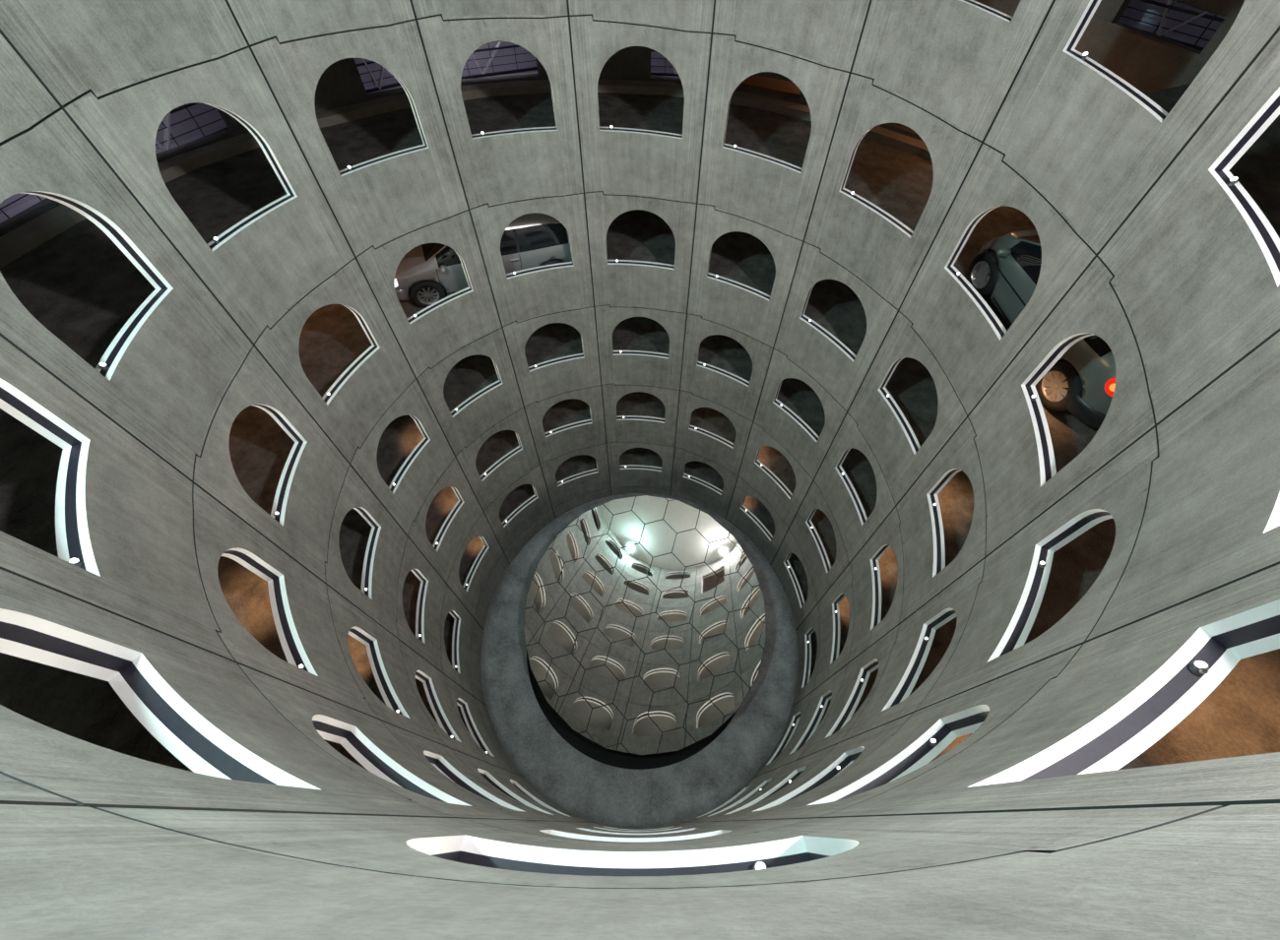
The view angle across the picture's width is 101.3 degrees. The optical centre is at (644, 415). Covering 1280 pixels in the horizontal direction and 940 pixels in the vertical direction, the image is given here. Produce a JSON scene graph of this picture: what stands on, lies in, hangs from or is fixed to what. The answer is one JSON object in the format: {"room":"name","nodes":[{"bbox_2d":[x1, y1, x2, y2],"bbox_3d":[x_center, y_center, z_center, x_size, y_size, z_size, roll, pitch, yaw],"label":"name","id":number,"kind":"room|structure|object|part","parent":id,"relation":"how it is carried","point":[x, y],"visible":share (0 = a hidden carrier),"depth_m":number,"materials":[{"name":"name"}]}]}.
{"room":"parking garage","nodes":[
{"label":"parking garage","id":0,"kind":"room"},
{"bbox_2d":[0,102,227,222],"bbox_3d":[-8.699,-4.337,7.796,1.690,2.316,6.329,19,54,14],"label":"wall","id":1,"kind":"structure","parent":0,"point":[14,209],"depth_m":9.72,"materials":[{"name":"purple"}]},
{"bbox_2d":[0,193,49,218],"bbox_3d":[-9.121,-3.155,7.161,0.088,1.103,1.998,12,53,9],"label":"gate","id":2,"kind":"object","parent":1,"relation":"attached to","point":[46,199],"visible":0.07,"depth_m":7.63,"materials":[{"name":"grey metal"}]},
{"bbox_3d":[-9.108,-3.152,7.159,0.061,1.103,1.998,12,53,9],"label":"frame","id":3,"kind":"part","parent":2,"relation":"part of","materials":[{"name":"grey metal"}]},
{"bbox_2d":[155,102,228,151],"bbox_3d":[-8.124,-5.010,8.762,0.143,1.103,1.922,25,56,18],"label":"gate","id":4,"kind":"object","parent":1,"relation":"attached to","point":[166,119],"visible":0.03,"depth_m":8.98,"materials":[{"name":"grey metal"}]},
{"bbox_3d":[-8.092,-4.995,8.751,0.069,1.103,1.922,25,56,18],"label":"frame","id":5,"kind":"part","parent":4,"relation":"part of","materials":[{"name":"grey metal"}]},
{"bbox_2d":[0,33,595,843],"bbox_3d":[-3.360,2.970,6.924,1.159,17.658,5.940,-32,59,-23],"label":"wall","id":6,"kind":"structure","parent":0,"point":[165,498],"depth_m":4.25,"materials":[{"name":"concrete"}]},
{"bbox_2d":[0,378,100,576],"bbox_3d":[-3.698,0.246,2.940,0.216,1.318,1.415,-32,59,-23],"label":"window","id":7,"kind":"structure","parent":6,"relation":"in","point":[73,541],"depth_m":3.48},
{"bbox_2d":[67,558,82,567],"bbox_3d":[-3.386,0.871,3.115,0.056,0.063,0.049,-38,61,-26],"label":"spotlight","id":8,"kind":"object","parent":7,"relation":"on","point":[76,561],"visible":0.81,"depth_m":3.11,"materials":[{"name":"grey metal"}]},
{"bbox_2d":[22,191,173,381],"bbox_3d":[-4.597,-1.117,4.230,0.216,1.318,1.415,-10,53,-8],"label":"window","id":9,"kind":"structure","parent":6,"relation":"in","point":[112,355],"depth_m":4.70,"materials":[{"name":"white metal"}]},
{"bbox_2d":[98,362,109,370],"bbox_3d":[-4.485,-0.414,4.344,0.056,0.063,0.049,-15,54,-12],"label":"spotlight","id":10,"kind":"object","parent":9,"relation":"on","point":[102,365],"visible":1,"depth_m":4.34,"materials":[{"name":"grey metal"}]},
{"bbox_2d":[0,608,319,789],"bbox_3d":[-2.077,1.158,2.006,1.415,1.318,0.216,21,55,15],"label":"window","id":11,"kind":"structure","parent":6,"relation":"in","point":[202,747],"depth_m":2.47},
{"bbox_2d":[221,547,318,676],"bbox_3d":[-3.716,1.862,5.018,0.216,1.318,1.415,-32,59,-23],"label":"window","id":12,"kind":"structure","parent":6,"relation":"in","point":[295,655],"depth_m":5.51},
{"bbox_2d":[252,403,307,525],"bbox_3d":[-4.615,0.499,6.308,0.216,1.318,1.415,-10,53,-8],"label":"window","id":13,"kind":"structure","parent":6,"relation":"in","point":[284,486],"depth_m":6.83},
{"bbox_2d":[352,507,381,599],"bbox_3d":[-4.633,2.115,8.386,0.216,1.318,1.415,-10,53,-8],"label":"window","id":14,"kind":"structure","parent":6,"relation":"in","point":[366,579],"depth_m":8.92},
{"bbox_2d":[348,626,410,718],"bbox_3d":[-3.733,3.478,7.096,0.216,1.318,1.415,-32,59,-23],"label":"window","id":15,"kind":"structure","parent":6,"relation":"in","point":[386,689],"depth_m":7.61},
{"bbox_2d":[312,714,471,806],"bbox_3d":[-2.094,2.774,4.084,1.415,1.318,0.216,21,55,15],"label":"window","id":16,"kind":"structure","parent":6,"relation":"in","point":[375,761],"depth_m":4.60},
{"bbox_2d":[410,569,428,643],"bbox_3d":[-4.651,3.731,10.464,0.216,1.318,1.415,-10,53,-8],"label":"window","id":17,"kind":"structure","parent":6,"relation":"in","point":[419,616],"depth_m":10.99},
{"bbox_2d":[415,670,461,742],"bbox_3d":[-3.751,5.093,9.174,0.216,1.318,1.415,-32,59,-23],"label":"window","id":18,"kind":"structure","parent":6,"relation":"in","point":[435,706],"depth_m":9.70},
{"bbox_2d":[448,610,460,674],"bbox_3d":[-4.668,5.347,12.542,0.216,1.318,1.415,-10,53,-8],"label":"window","id":19,"kind":"structure","parent":6,"relation":"in","point":[456,629],"depth_m":13.08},
{"bbox_2d":[423,750,525,812],"bbox_3d":[-2.112,4.389,6.162,1.415,1.318,0.216,21,55,15],"label":"window","id":20,"kind":"structure","parent":6,"relation":"in","point":[436,760],"depth_m":6.71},
{"bbox_2d":[456,698,494,757],"bbox_3d":[-3.768,6.709,11.251,0.216,1.318,1.415,-32,59,-23],"label":"window","id":21,"kind":"structure","parent":6,"relation":"in","point":[462,704],"depth_m":11.79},
{"bbox_2d":[473,768,553,815],"bbox_3d":[-2.130,6.005,8.240,1.415,1.318,0.216,21,55,15],"label":"window","id":22,"kind":"structure","parent":6,"relation":"in","point":[484,774],"depth_m":8.79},
{"bbox_2d":[510,779,571,817],"bbox_3d":[-2.147,7.621,10.318,1.415,1.318,0.216,21,55,15],"label":"window","id":23,"kind":"structure","parent":6,"relation":"in","point":[514,783],"depth_m":10.87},
{"bbox_2d":[353,41,679,93],"bbox_3d":[-2.383,-8.107,11.264,9.502,2.457,2.276,-12,53,-9],"label":"wall","id":24,"kind":"structure","parent":0,"point":[518,50],"depth_m":12.30,"materials":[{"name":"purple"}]},
{"bbox_2d":[356,58,400,93],"bbox_3d":[-5.412,-7.215,10.660,1.502,0.998,0.131,-28,57,-20],"label":"gate","id":25,"kind":"object","parent":24,"relation":"attached to","point":[379,88],"visible":0.18,"depth_m":10.85,"materials":[{"name":"grey metal"}]},
{"bbox_2d":[461,41,537,78],"bbox_3d":[-3.379,-7.975,11.398,2.211,0.998,0.155,-16,54,-13],"label":"gate","id":26,"kind":"object","parent":24,"relation":"attached to","point":[496,47],"visible":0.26,"depth_m":11.61,"materials":[{"name":"grey metal"}]},
{"bbox_2d":[650,49,679,76],"bbox_3d":[0.926,-8.280,11.919,1.867,0.998,0.138,5,52,4],"label":"gate","id":27,"kind":"object","parent":24,"relation":"attached to","point":[674,74],"visible":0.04,"depth_m":12.27,"materials":[{"name":"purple metal"}]},
{"bbox_2d":[0,0,1055,630],"bbox_3d":[-0.731,-1.307,10.272,9.288,17.658,3.732,-10,53,-8],"label":"wall","id":28,"kind":"structure","parent":0,"point":[944,71],"depth_m":8.11,"materials":[{"name":"concrete"}]},
{"bbox_2d":[201,102,297,252],"bbox_3d":[-4.598,-2.638,5.651,0.216,1.318,1.415,10,53,8],"label":"window","id":29,"kind":"structure","parent":28,"relation":"in","point":[224,236],"depth_m":6.14,"materials":[{"name":"white metal"}]},
{"bbox_2d":[213,236,219,243],"bbox_3d":[-4.707,-1.934,5.762,0.056,0.063,0.049,6,52,4],"label":"spotlight","id":30,"kind":"object","parent":29,"relation":"on","point":[216,239],"visible":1,"depth_m":5.76,"materials":[{"name":"grey metal"}]},
{"bbox_2d":[321,304,380,404],"bbox_3d":[-4.615,-1.022,7.729,0.216,1.318,1.415,10,53,8],"label":"window","id":31,"kind":"structure","parent":28,"relation":"in","point":[334,389],"depth_m":8.25,"materials":[{"name":"white metal"}]},
{"bbox_2d":[339,64,429,176],"bbox_3d":[-3.699,-3.993,6.951,0.216,1.318,1.415,32,59,22],"label":"window","id":32,"kind":"structure","parent":28,"relation":"in","point":[424,146],"depth_m":7.42,"materials":[{"name":"white metal"}]},
{"bbox_2d":[388,415,430,494],"bbox_3d":[-4.633,0.594,9.807,0.216,1.318,1.415,10,53,8],"label":"window","id":33,"kind":"structure","parent":28,"relation":"in","point":[407,464],"depth_m":10.33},
{"bbox_2d":[407,251,473,324],"bbox_3d":[-3.716,-2.377,9.028,0.216,1.318,1.415,32,59,22],"label":"window","id":34,"kind":"structure","parent":28,"relation":"in","point":[426,310],"depth_m":9.53,"materials":[{"name":"white metal"}]},
{"bbox_2d":[432,486,464,551],"bbox_3d":[-4.651,2.210,11.885,0.216,1.318,1.415,10,53,8],"label":"window","id":35,"kind":"structure","parent":28,"relation":"in","point":[449,519],"depth_m":12.40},
{"bbox_2d":[449,359,502,417],"bbox_3d":[-3.734,-0.761,11.106,0.216,1.318,1.415,32,59,22],"label":"window","id":36,"kind":"structure","parent":28,"relation":"in","point":[461,407],"depth_m":11.61,"materials":[{"name":"white metal"}]},
{"bbox_2d":[463,536,488,592],"bbox_3d":[-4.668,3.826,13.963,0.216,1.318,1.415,10,53,8],"label":"window","id":37,"kind":"structure","parent":28,"relation":"in","point":[484,548],"depth_m":14.49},
{"bbox_2d":[480,432,522,481],"bbox_3d":[-3.752,0.855,13.184,0.216,1.318,1.415,32,59,22],"label":"window","id":38,"kind":"structure","parent":28,"relation":"in","point":[518,449],"depth_m":13.69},
{"bbox_2d":[471,72,557,139],"bbox_3d":[-2.079,-4.890,7.901,1.415,1.318,0.216,-21,55,-16],"label":"window","id":39,"kind":"structure","parent":28,"relation":"in","point":[538,129],"depth_m":8.38,"materials":[{"name":"white metal"}]},
{"bbox_2d":[501,485,538,527],"bbox_3d":[-3.769,2.471,15.262,0.216,1.318,1.415,32,59,22],"label":"window","id":40,"kind":"structure","parent":28,"relation":"in","point":[521,507],"depth_m":15.76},
{"bbox_2d":[506,236,574,279],"bbox_3d":[-2.097,-3.274,9.978,1.415,1.318,0.216,-21,55,-16],"label":"window","id":41,"kind":"structure","parent":28,"relation":"in","point":[567,264],"depth_m":10.46,"materials":[{"name":"white metal"}]},
{"bbox_2d":[528,335,584,372],"bbox_3d":[-2.114,-1.658,12.056,1.415,1.318,0.216,-21,55,-16],"label":"window","id":42,"kind":"structure","parent":28,"relation":"in","point":[579,355],"depth_m":12.54,"materials":[{"name":"white metal"}]},
{"bbox_2d":[544,407,592,437],"bbox_3d":[-2.132,-0.042,14.134,1.415,1.318,0.216,-21,55,-16],"label":"window","id":43,"kind":"structure","parent":28,"relation":"in","point":[587,421],"depth_m":14.62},
{"bbox_2d":[556,462,598,486],"bbox_3d":[-2.150,1.574,16.212,1.415,1.318,0.216,-21,55,-16],"label":"window","id":44,"kind":"structure","parent":28,"relation":"in","point":[595,471],"depth_m":16.70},
{"bbox_2d":[612,350,668,359],"bbox_3d":[-0.094,-1.895,12.496,1.415,1.318,0.222,0,52,-1],"label":"window","id":45,"kind":"structure","parent":28,"relation":"in","point":[615,352],"depth_m":12.97,"materials":[{"name":"white metal"}]},
{"bbox_2d":[616,415,664,423],"bbox_3d":[-0.112,-0.279,14.574,1.415,1.318,0.222,0,52,-1],"label":"window","id":46,"kind":"structure","parent":28,"relation":"in","point":[618,417],"depth_m":15.05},
{"bbox_2d":[619,464,661,471],"bbox_3d":[-0.130,1.337,16.652,1.415,1.318,0.222,0,52,-1],"label":"window","id":47,"kind":"structure","parent":28,"relation":"in","point":[628,467],"depth_m":17.13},
{"bbox_2d":[599,127,682,138],"bbox_3d":[-0.059,-5.127,8.340,1.415,1.318,0.222,0,52,-1],"label":"window","id":48,"kind":"structure","parent":28,"relation":"in","point":[614,129],"depth_m":8.82,"materials":[{"name":"white metal"}]},
{"bbox_2d":[607,259,674,269],"bbox_3d":[-0.076,-3.511,10.418,1.415,1.318,0.222,0,52,-1],"label":"window","id":49,"kind":"structure","parent":28,"relation":"in","point":[609,262],"depth_m":10.90,"materials":[{"name":"white metal"}]},
{"bbox_2d":[682,464,722,495],"bbox_3d":[1.889,1.823,16.529,1.415,1.318,0.216,21,55,15],"label":"window","id":50,"kind":"structure","parent":28,"relation":"in","point":[711,486],"depth_m":17.01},
{"bbox_2d":[688,414,734,448],"bbox_3d":[1.907,0.207,14.451,1.415,1.318,0.216,21,55,15],"label":"window","id":51,"kind":"structure","parent":28,"relation":"in","point":[691,427],"depth_m":14.93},
{"bbox_2d":[696,344,749,386],"bbox_3d":[1.925,-1.409,12.373,1.415,1.318,0.216,21,55,15],"label":"window","id":52,"kind":"structure","parent":28,"relation":"in","point":[698,363],"depth_m":12.85,"materials":[{"name":"white metal"}]},
{"bbox_2d":[706,247,769,301],"bbox_3d":[1.942,-3.025,10.296,1.415,1.318,0.216,21,55,15],"label":"window","id":53,"kind":"structure","parent":28,"relation":"in","point":[710,276],"depth_m":10.77,"materials":[{"name":"white metal"}]},
{"bbox_2d":[722,94,802,173],"bbox_3d":[1.960,-4.641,8.218,1.415,1.318,0.216,21,55,15],"label":"window","id":54,"kind":"structure","parent":28,"relation":"in","point":[725,146],"depth_m":8.69,"materials":[{"name":"white metal"}]},
{"bbox_2d":[0,0,1244,237],"bbox_3d":[-0.143,0.972,8.801,17.585,18.226,17.725,0,52,-1],"label":"wall","id":55,"kind":"structure","parent":0,"point":[1149,62],"depth_m":8.15,"materials":[{"name":"concrete"}]},
{"bbox_2d":[739,496,772,541],"bbox_3d":[3.508,2.966,15.892,0.216,1.318,1.415,-32,59,-23],"label":"window","id":56,"kind":"structure","parent":55,"relation":"in","point":[748,513],"depth_m":16.37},
{"bbox_2d":[754,448,792,500],"bbox_3d":[3.526,1.350,13.814,0.216,1.318,1.415,-32,59,-23],"label":"window","id":57,"kind":"structure","parent":55,"relation":"in","point":[757,463],"depth_m":14.29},
{"bbox_2d":[772,381,819,442],"bbox_3d":[3.543,-0.266,11.736,0.216,1.318,1.415,-32,59,-23],"label":"window","id":58,"kind":"structure","parent":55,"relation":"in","point":[798,419],"depth_m":12.21,"materials":[{"name":"white metal"}]},
{"bbox_2d":[799,283,856,362],"bbox_3d":[3.561,-1.882,9.659,0.216,1.318,1.415,-32,59,-23],"label":"window","id":59,"kind":"structure","parent":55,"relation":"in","point":[817,327],"depth_m":10.13,"materials":[{"name":"white metal"}]},
{"bbox_2d":[838,127,913,238],"bbox_3d":[3.579,-3.498,7.581,0.216,1.318,1.415,-32,59,-23],"label":"window","id":60,"kind":"structure","parent":55,"relation":"in","point":[856,197],"depth_m":8.03,"materials":[{"name":"white metal"}]},
{"bbox_2d":[960,0,1012,22],"bbox_3d":[3.596,-5.114,5.503,0.216,1.318,1.415,-32,59,-23],"label":"window","id":61,"kind":"structure","parent":55,"relation":"in","point":[974,3],"depth_m":5.83,"materials":[{"name":"white metal"}]},
{"bbox_2d":[481,493,797,829],"bbox_3d":[-0.150,6.628,15.874,9.527,0.920,9.527,0,52,-1],"label":"floor","id":62,"kind":"structure","parent":0,"point":[592,782],"depth_m":14.34,"materials":[{"name":"concrete"}]},
{"bbox_2d":[523,495,766,756],"bbox_3d":[-0.039,5.840,14.957,6.702,3.326,6.342,0,52,-1],"label":"mirror","id":63,"kind":"object","parent":62,"relation":"on","point":[645,624],"visible":1,"depth_m":14.52,"materials":[{"name":"silver metal"}]},
{"bbox_2d":[0,564,1279,939],"bbox_3d":[0.902,4.345,5.860,4.133,17.705,0.613,-10,53,-8],"label":"wall","id":64,"kind":"structure","parent":0,"point":[1188,851],"depth_m":0.83,"materials":[{"name":"concrete"}]},
{"bbox_2d":[405,834,859,876],"bbox_3d":[-0.055,1.413,1.587,1.415,1.318,0.222,0,52,-1],"label":"window","id":65,"kind":"structure","parent":64,"relation":"in","point":[468,850],"depth_m":2.07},
{"bbox_2d":[753,860,767,870],"bbox_3d":[0.440,1.732,2.002,0.049,0.063,0.056,-5,52,-4],"label":"spotlight","id":66,"kind":"object","parent":65,"relation":"on","point":[759,864],"visible":0.46,"depth_m":2.00,"materials":[{"name":"grey metal"}]},
{"bbox_2d":[539,830,735,851],"bbox_3d":[-0.073,3.029,3.665,1.415,1.318,0.222,0,52,-1],"label":"window","id":67,"kind":"structure","parent":64,"relation":"in","point":[551,832],"depth_m":4.16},
{"bbox_2d":[576,828,699,834],"bbox_3d":[-0.091,4.645,5.742,1.415,1.318,0.222,0,52,-1],"label":"window","id":68,"kind":"structure","parent":64,"relation":"in","point":[576,828],"depth_m":6.24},
{"bbox_2d":[592,827,683,831],"bbox_3d":[-0.108,6.261,7.820,1.415,1.318,0.222,0,52,-1],"label":"window","id":69,"kind":"structure","parent":64,"relation":"in","point":[593,827],"depth_m":8.32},
{"bbox_2d":[697,785,750,818],"bbox_3d":[1.879,9.025,12.119,1.415,1.318,0.216,-21,55,-16],"label":"window","id":70,"kind":"structure","parent":64,"relation":"in","point":[746,788],"depth_m":12.65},
{"bbox_2d":[706,777,771,817],"bbox_3d":[1.897,7.409,10.041,1.415,1.318,0.216,-21,55,-16],"label":"window","id":71,"kind":"structure","parent":64,"relation":"in","point":[766,782],"depth_m":10.56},
{"bbox_2d":[723,766,805,815],"bbox_3d":[1.914,5.793,7.963,1.415,1.318,0.216,-21,55,-16],"label":"window","id":72,"kind":"structure","parent":64,"relation":"in","point":[798,772],"depth_m":8.48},
{"bbox_2d":[753,746,864,811],"bbox_3d":[1.932,4.177,5.885,1.415,1.318,0.216,-21,55,-16],"label":"window","id":73,"kind":"structure","parent":64,"relation":"in","point":[848,757],"depth_m":6.40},
{"bbox_2d":[807,704,989,805],"bbox_3d":[1.950,2.561,3.808,1.415,1.318,0.216,-21,55,-16],"label":"window","id":74,"kind":"structure","parent":64,"relation":"in","point":[920,753],"depth_m":4.30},
{"bbox_2d":[928,738,936,746],"bbox_3d":[2.393,2.707,4.356,0.049,0.063,0.056,-26,57,-19],"label":"spotlight","id":75,"kind":"object","parent":74,"relation":"on","point":[932,741],"visible":1,"depth_m":4.35,"materials":[{"name":"grey metal"}]},
{"bbox_2d":[967,599,1279,787],"bbox_3d":[1.972,0.561,1.237,1.415,2.568,0.216,-21,55,-16],"label":"window","id":76,"kind":"structure","parent":64,"relation":"in","point":[1148,713],"depth_m":2.21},
{"bbox_2d":[1188,660,1209,675],"bbox_3d":[2.411,1.091,2.279,0.049,0.063,0.056,-26,57,-19],"label":"spotlight","id":77,"kind":"object","parent":76,"relation":"on","point":[1197,668],"visible":1,"depth_m":2.27,"materials":[{"name":"grey metal"}]},
{"bbox_2d":[0,83,1279,845],"bbox_3d":[-0.112,3.161,11.416,18.067,16.491,18.067,0,52,-1],"label":"floor","id":78,"kind":"structure","parent":0,"point":[77,284],"depth_m":8.97,"materials":[{"name":"concrete"}]},
{"bbox_2d":[0,78,932,268],"bbox_3d":[-0.101,2.402,10.436,17.437,14.332,17.442,0,52,-1],"label":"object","id":79,"kind":"object","parent":78,"relation":"on","point":[30,235],"visible":0.06,"depth_m":10.31,"materials":[{"name":"concrete"}]},
{"bbox_2d":[394,212,572,308],"bbox_3d":[-3.420,-3.566,11.044,4.384,1.535,2.093,-17,54,-14],"label":"estate car","id":80,"kind":"object","parent":78,"relation":"on","point":[423,274],"visible":0.42,"depth_m":10.43,"materials":[{"name":"silver metal"}]},
{"bbox_2d":[440,264,447,273],"bbox_3d":[-3.871,-2.824,10.071,0.120,0.131,0.236,-15,54,-17],"label":"mirror","id":81,"kind":"object","parent":80,"relation":"on","point":[443,268],"depth_m":10.01,"materials":[{"name":"silver metal"}]},
{"bbox_3d":[-2.549,-3.478,10.435,0.060,0.415,0.198,-15,54,-17],"label":"pillar trim","id":82,"kind":"part","parent":80,"relation":"part of","materials":[{"name":"black plastic"}]},
{"bbox_2d":[967,229,1116,428],"bbox_3d":[6.062,-1.514,7.254,1.949,1.480,3.477,-4,52,-4],"label":"hatchback car","id":83,"kind":"object","parent":78,"relation":"on","point":[1006,269],"visible":0.39,"depth_m":7.08,"materials":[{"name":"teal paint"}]},
{"bbox_2d":[997,248,1011,256],"bbox_3d":[5.131,-2.330,7.473,0.236,0.131,0.120,-4,56,-4],"label":"mirror","id":84,"kind":"object","parent":83,"relation":"attached to","point":[1003,252],"depth_m":7.43,"materials":[{"name":"grey paint"}]},
{"bbox_2d":[1104,377,1116,396],"bbox_3d":[5.526,-0.328,6.143,0.110,0.269,0.249,-23,56,-17],"label":"tail light","id":85,"kind":"object","parent":83,"relation":"attached to","point":[1110,382],"depth_m":6.18,"materials":[{"name":"red plastic"}]},
{"bbox_2d":[741,74,800,94],"bbox_3d":[4.475,-6.859,11.431,5.462,1.241,1.018,25,56,18],"label":"wall","id":86,"kind":"structure","parent":0,"point":[754,80],"depth_m":12.26,"materials":[{"name":"beige"}]},
{"bbox_2d":[752,0,1279,780],"bbox_3d":[3.991,1.679,7.990,1.159,17.658,5.940,10,53,8],"label":"wall","id":87,"kind":"structure","parent":0,"point":[1145,253],"depth_m":5.19,"materials":[{"name":"concrete"}]},
{"bbox_2d":[767,711,800,765],"bbox_3d":[3.501,7.896,12.772,0.216,1.318,1.415,32,59,22],"label":"window","id":88,"kind":"structure","parent":87,"relation":"in","point":[796,719],"depth_m":13.30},
{"bbox_2d":[783,552,804,608],"bbox_3d":[4.405,4.559,14.899,0.216,1.318,1.415,-10,53,-8],"label":"window","id":89,"kind":"structure","parent":87,"relation":"in","point":[786,562],"depth_m":15.38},
{"bbox_2d":[801,628,814,688],"bbox_3d":[4.403,6.311,13.774,0.216,1.318,1.415,10,53,8],"label":"window","id":90,"kind":"structure","parent":87,"relation":"in","point":[807,664],"depth_m":14.27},
{"bbox_2d":[790,690,831,754],"bbox_3d":[3.519,6.280,10.694,0.216,1.318,1.415,32,59,22],"label":"window","id":91,"kind":"structure","parent":87,"relation":"in","point":[816,718],"depth_m":11.21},
{"bbox_2d":[805,509,831,574],"bbox_3d":[4.423,2.943,12.821,0.216,1.318,1.415,-10,53,-8],"label":"window","id":92,"kind":"structure","parent":87,"relation":"in","point":[827,566],"depth_m":13.31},
{"bbox_2d":[830,593,845,664],"bbox_3d":[4.420,4.695,11.697,0.216,1.318,1.415,10,53,8],"label":"window","id":93,"kind":"structure","parent":87,"relation":"in","point":[835,605],"depth_m":12.19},
{"bbox_2d":[834,448,867,525],"bbox_3d":[4.440,1.327,10.743,0.216,1.318,1.415,-10,53,-8],"label":"window","id":94,"kind":"structure","parent":87,"relation":"in","point":[857,502],"depth_m":11.23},
{"bbox_2d":[825,658,878,737],"bbox_3d":[3.537,4.665,8.616,0.216,1.318,1.415,32,59,22],"label":"window","id":95,"kind":"structure","parent":87,"relation":"in","point":[851,706],"depth_m":9.12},
{"bbox_2d":[869,544,890,630],"bbox_3d":[4.438,3.079,9.619,0.216,1.318,1.415,10,53,8],"label":"window","id":96,"kind":"structure","parent":87,"relation":"in","point":[876,583],"depth_m":10.12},
{"bbox_2d":[877,357,920,454],"bbox_3d":[4.458,-0.288,8.665,0.216,1.318,1.415,-10,53,-8],"label":"window","id":97,"kind":"structure","parent":87,"relation":"in","point":[915,445],"depth_m":9.14,"materials":[{"name":"white metal"}]},
{"bbox_2d":[881,607,956,711],"bbox_3d":[3.554,3.049,6.538,0.216,1.318,1.415,32,59,22],"label":"window","id":98,"kind":"structure","parent":87,"relation":"in","point":[913,672],"depth_m":7.02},
{"bbox_2d":[926,468,960,577],"bbox_3d":[4.456,1.463,7.541,0.216,1.318,1.415,10,53,8],"label":"window","id":99,"kind":"structure","parent":87,"relation":"in","point":[935,514],"depth_m":8.03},
{"bbox_2d":[944,206,1006,340],"bbox_3d":[4.476,-1.904,6.587,0.216,1.318,1.415,-10,53,-8],"label":"window","id":100,"kind":"structure","parent":87,"relation":"in","point":[997,327],"depth_m":7.05,"materials":[{"name":"white metal"}]},
{"bbox_2d":[987,509,1113,661],"bbox_3d":[3.572,1.433,4.461,0.216,1.318,1.415,32,59,22],"label":"window","id":101,"kind":"structure","parent":87,"relation":"in","point":[1021,623],"depth_m":4.92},
{"bbox_2d":[1038,561,1045,568],"bbox_3d":[3.875,1.443,5.114,0.056,0.063,0.049,27,57,19],"label":"spotlight","id":102,"kind":"object","parent":101,"relation":"on","point":[1042,564],"visible":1,"depth_m":5.11,"materials":[{"name":"grey metal"}]},
{"bbox_2d":[1021,332,1093,486],"bbox_3d":[4.473,-0.153,5.463,0.216,1.318,1.415,10,53,8],"label":"window","id":103,"kind":"structure","parent":87,"relation":"in","point":[1048,470],"depth_m":5.93,"materials":[{"name":"white metal"}]},
{"bbox_2d":[1062,0,1168,122],"bbox_3d":[4.494,-3.520,4.510,0.216,1.318,1.415,-10,53,-8],"label":"window","id":104,"kind":"structure","parent":87,"relation":"in","point":[1137,96],"depth_m":5.07,"materials":[{"name":"white metal"}]},
{"bbox_2d":[1081,51,1087,60],"bbox_3d":[4.374,-3.584,5.217,0.056,0.063,0.049,-15,54,-12],"label":"spotlight","id":105,"kind":"object","parent":104,"relation":"on","point":[1084,54],"visible":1,"depth_m":5.21,"materials":[{"name":"grey metal"}]},
{"bbox_2d":[1208,86,1279,287],"bbox_3d":[4.491,-1.769,3.385,0.216,1.318,1.415,10,53,8],"label":"window","id":106,"kind":"structure","parent":87,"relation":"in","point":[1265,235],"depth_m":3.95,"materials":[{"name":"white metal"}]},
{"bbox_2d":[1226,176,1238,186],"bbox_3d":[4.593,-1.834,4.096,0.056,0.063,0.049,6,52,4],"label":"spotlight","id":107,"kind":"object","parent":106,"relation":"on","point":[1235,179],"visible":1,"depth_m":4.09,"materials":[{"name":"grey metal"}]},
{"bbox_2d":[1263,492,1279,533],"bbox_3d":[3.590,-0.183,2.383,0.216,1.318,1.415,32,59,22],"label":"window","id":108,"kind":"structure","parent":87,"relation":"in","point":[1274,520],"depth_m":2.65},
{"bbox_2d":[1118,0,1225,47],"bbox_3d":[8.233,-6.020,7.260,1.433,1.959,4.108,-24,56,-18],"label":"wall","id":109,"kind":"structure","parent":0,"point":[1188,29],"depth_m":8.41,"materials":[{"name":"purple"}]},
{"bbox_2d":[1121,0,1224,51],"bbox_3d":[7.989,-5.899,7.666,0.140,0.761,1.838,-25,56,-19],"label":"gate","id":110,"kind":"object","parent":109,"relation":"attached to","point":[1169,5],"visible":0.28,"depth_m":7.81,"materials":[{"name":"grey metal"}]}
]}

